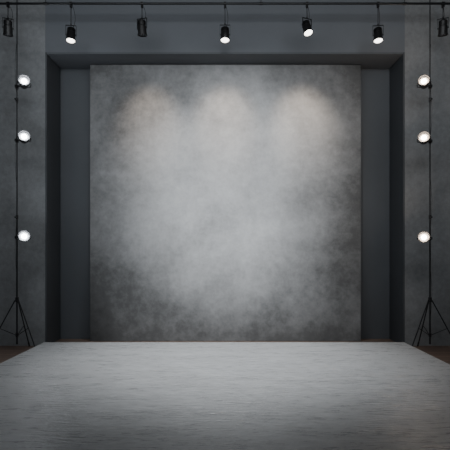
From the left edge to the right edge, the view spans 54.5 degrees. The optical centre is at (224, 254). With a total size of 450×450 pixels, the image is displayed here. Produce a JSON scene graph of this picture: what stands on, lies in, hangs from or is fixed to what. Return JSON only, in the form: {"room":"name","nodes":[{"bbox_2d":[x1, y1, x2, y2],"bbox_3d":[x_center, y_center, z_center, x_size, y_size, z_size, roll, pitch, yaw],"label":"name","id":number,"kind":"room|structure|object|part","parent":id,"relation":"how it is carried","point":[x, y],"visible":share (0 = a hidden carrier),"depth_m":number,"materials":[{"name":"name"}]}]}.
{"room":"studio","nodes":[
{"label":"studio","id":0,"kind":"room"},
{"bbox_2d":[0,0,449,345],"bbox_3d":[0.000,-1.580,8.323,9.400,6.440,0.854,0,0,0],"label":"wall","id":1,"kind":"structure","parent":0,"point":[54,167],"depth_m":7.90,"materials":[{"name":"paint"}]},
{"bbox_2d":[0,339,449,363],"bbox_3d":[0.000,1.740,2.775,9.800,0.200,11.950,0,0,0],"label":"floor","id":2,"kind":"structure","parent":0,"point":[442,353],"depth_m":7.75,"materials":[{"name":"brown wood"}]},
{"bbox_2d":[0,0,34,346],"bbox_3d":[-3.560,-1.568,7.553,0.855,6.424,0.616,0,0,0],"label":"stand","id":3,"kind":"object","parent":2,"relation":"on","point":[16,300],"visible":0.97,"depth_m":7.44,"materials":[{"name":"black metal"}]},
{"bbox_3d":[-3.768,1.193,7.351,0.443,0.854,0.019,0,0,-24],"label":"leg","id":4,"kind":"part","parent":3,"relation":"part of","materials":[{"name":"black metal"}]},
{"bbox_2d":[15,75,30,88],"bbox_3d":[-3.388,-2.879,7.350,0.237,0.191,0.399,0,0,-35],"label":"lamp","id":5,"kind":"object","parent":3,"relation":"attached to","point":[23,80],"visible":1,"depth_m":7.23,"materials":[{"name":"white glass"}]},
{"bbox_2d":[15,130,30,143],"bbox_3d":[-3.388,-1.963,7.350,0.237,0.191,0.399,0,0,-35],"label":"lamp","id":6,"kind":"object","parent":3,"relation":"attached to","point":[23,135],"visible":1,"depth_m":7.22,"materials":[{"name":"white glass"}]},
{"bbox_2d":[15,230,30,241],"bbox_3d":[-3.388,-0.314,7.350,0.237,0.191,0.399,0,0,-35],"label":"lamp","id":7,"kind":"object","parent":3,"relation":"attached to","point":[23,235],"visible":1,"depth_m":7.22,"materials":[{"name":"white glass"}]},
{"bbox_3d":[-3.528,1.193,7.657,0.019,0.853,0.373,0,0,5],"label":"leg","id":8,"kind":"part","parent":3,"relation":"part of","materials":[{"name":"black metal"}]},
{"bbox_3d":[-3.338,1.193,7.383,0.376,0.853,0.136,0,0,0],"label":"leg","id":9,"kind":"part","parent":3,"relation":"part of","materials":[{"name":"black metal"}]},
{"bbox_2d":[0,342,449,449],"bbox_3d":[-0.015,1.570,3.915,6.210,0.140,7.230,0,0,0],"label":"stage platform","id":10,"kind":"object","parent":2,"relation":"on","point":[54,395],"visible":1,"depth_m":4.70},
{"bbox_2d":[90,65,360,340],"bbox_3d":[0.009,-0.991,8.360,5.153,5.262,0.100,0,0,0],"label":"backdrop panel","id":11,"kind":"object","parent":2,"relation":"on","point":[225,200],"visible":1,"depth_m":8.31,"materials":[{"name":"fabric"}]},
{"bbox_2d":[412,0,449,345],"bbox_3d":[3.509,-1.568,7.553,0.855,6.424,0.616,0,0,0],"label":"stand","id":12,"kind":"object","parent":2,"relation":"on","point":[430,300],"visible":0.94,"depth_m":7.44,"materials":[{"name":"black metal"}]},
{"bbox_3d":[3.287,1.193,7.383,0.376,0.853,0.136,0,0,0],"label":"leg","id":13,"kind":"part","parent":12,"relation":"part of","materials":[{"name":"black metal"}]},
{"bbox_3d":[3.477,1.193,7.657,0.019,0.853,0.373,0,0,-5],"label":"leg","id":14,"kind":"part","parent":12,"relation":"part of","materials":[{"name":"black metal"}]},
{"bbox_2d":[417,75,431,88],"bbox_3d":[3.349,-2.879,7.346,0.230,0.191,0.380,0,0,30],"label":"lamp","id":15,"kind":"object","parent":12,"relation":"attached to","point":[423,80],"visible":1,"depth_m":7.23,"materials":[{"name":"white glass"}]},
{"bbox_2d":[417,131,431,144],"bbox_3d":[3.349,-1.946,7.346,0.230,0.191,0.380,0,0,30],"label":"lamp","id":16,"kind":"object","parent":12,"relation":"attached to","point":[424,136],"visible":1,"depth_m":7.22,"materials":[{"name":"white glass"}]},
{"bbox_2d":[417,231,431,242],"bbox_3d":[3.349,-0.297,7.346,0.230,0.191,0.380,0,0,30],"label":"lamp","id":17,"kind":"object","parent":12,"relation":"attached to","point":[423,236],"visible":1,"depth_m":7.22,"materials":[{"name":"white glass"}]},
{"bbox_3d":[3.716,1.193,7.351,0.443,0.854,0.019,0,0,24],"label":"leg","id":18,"kind":"part","parent":12,"relation":"part of","materials":[{"name":"black metal"}]},
{"bbox_3d":[0.000,-4.900,2.775,9.800,0.200,11.950,0,0,0],"label":"ceiling","id":19,"kind":"structure","parent":0,"visible":0},
{"bbox_2d":[0,0,449,4],"bbox_3d":[0.000,-4.488,7.300,9.200,0.624,0.100,0,0,0],"label":"pipe","id":20,"kind":"object","parent":19,"relation":"hanging from","point":[45,2],"visible":1,"depth_m":7.29,"materials":[{"name":"black metal"}]},
{"bbox_2d":[2,2,13,36],"bbox_3d":[-3.626,-3.945,7.307,0.172,0.569,0.187,0,0,0],"label":"spotlight","id":21,"kind":"object","parent":20,"relation":"hanging from","point":[7,27],"visible":1,"depth_m":7.26,"materials":[{"name":"black metal"}]},
{"bbox_2d":[65,2,75,43],"bbox_3d":[-2.572,-3.887,7.293,0.174,0.686,0.189,0,0,0],"label":"spotlight","id":22,"kind":"object","parent":20,"relation":"hanging from","point":[70,36],"visible":1,"depth_m":7.27,"materials":[{"name":"black metal"}]},
{"bbox_2d":[137,2,146,36],"bbox_3d":[-1.384,-3.947,7.308,0.165,0.565,0.170,0,0,-25],"label":"spotlight","id":23,"kind":"object","parent":20,"relation":"hanging from","point":[141,23],"visible":1,"depth_m":7.26,"materials":[{"name":"black metal"}]},
{"bbox_2d":[220,2,229,43],"bbox_3d":[0.000,-3.891,7.293,0.173,0.678,0.190,0,0,0],"label":"spotlight","id":24,"kind":"object","parent":20,"relation":"hanging from","point":[224,34],"visible":1,"depth_m":7.26,"materials":[{"name":"black metal"}]},
{"bbox_2d":[302,2,312,36],"bbox_3d":[1.376,-3.942,7.292,0.180,0.576,0.214,0,0,0],"label":"spotlight","id":25,"kind":"object","parent":20,"relation":"hanging from","point":[307,28],"visible":1,"depth_m":7.27,"materials":[{"name":"black metal"}]},
{"bbox_2d":[373,2,383,43],"bbox_3d":[2.556,-3.887,7.293,0.174,0.686,0.189,0,0,0],"label":"spotlight","id":26,"kind":"object","parent":20,"relation":"hanging from","point":[378,36],"visible":1,"depth_m":7.27,"materials":[{"name":"black metal"}]},
{"bbox_2d":[437,2,448,36],"bbox_3d":[3.643,-3.945,7.307,0.172,0.569,0.187,0,0,0],"label":"spotlight","id":27,"kind":"object","parent":20,"relation":"hanging from","point":[443,27],"visible":1,"depth_m":7.26,"materials":[{"name":"black metal"}]}
]}

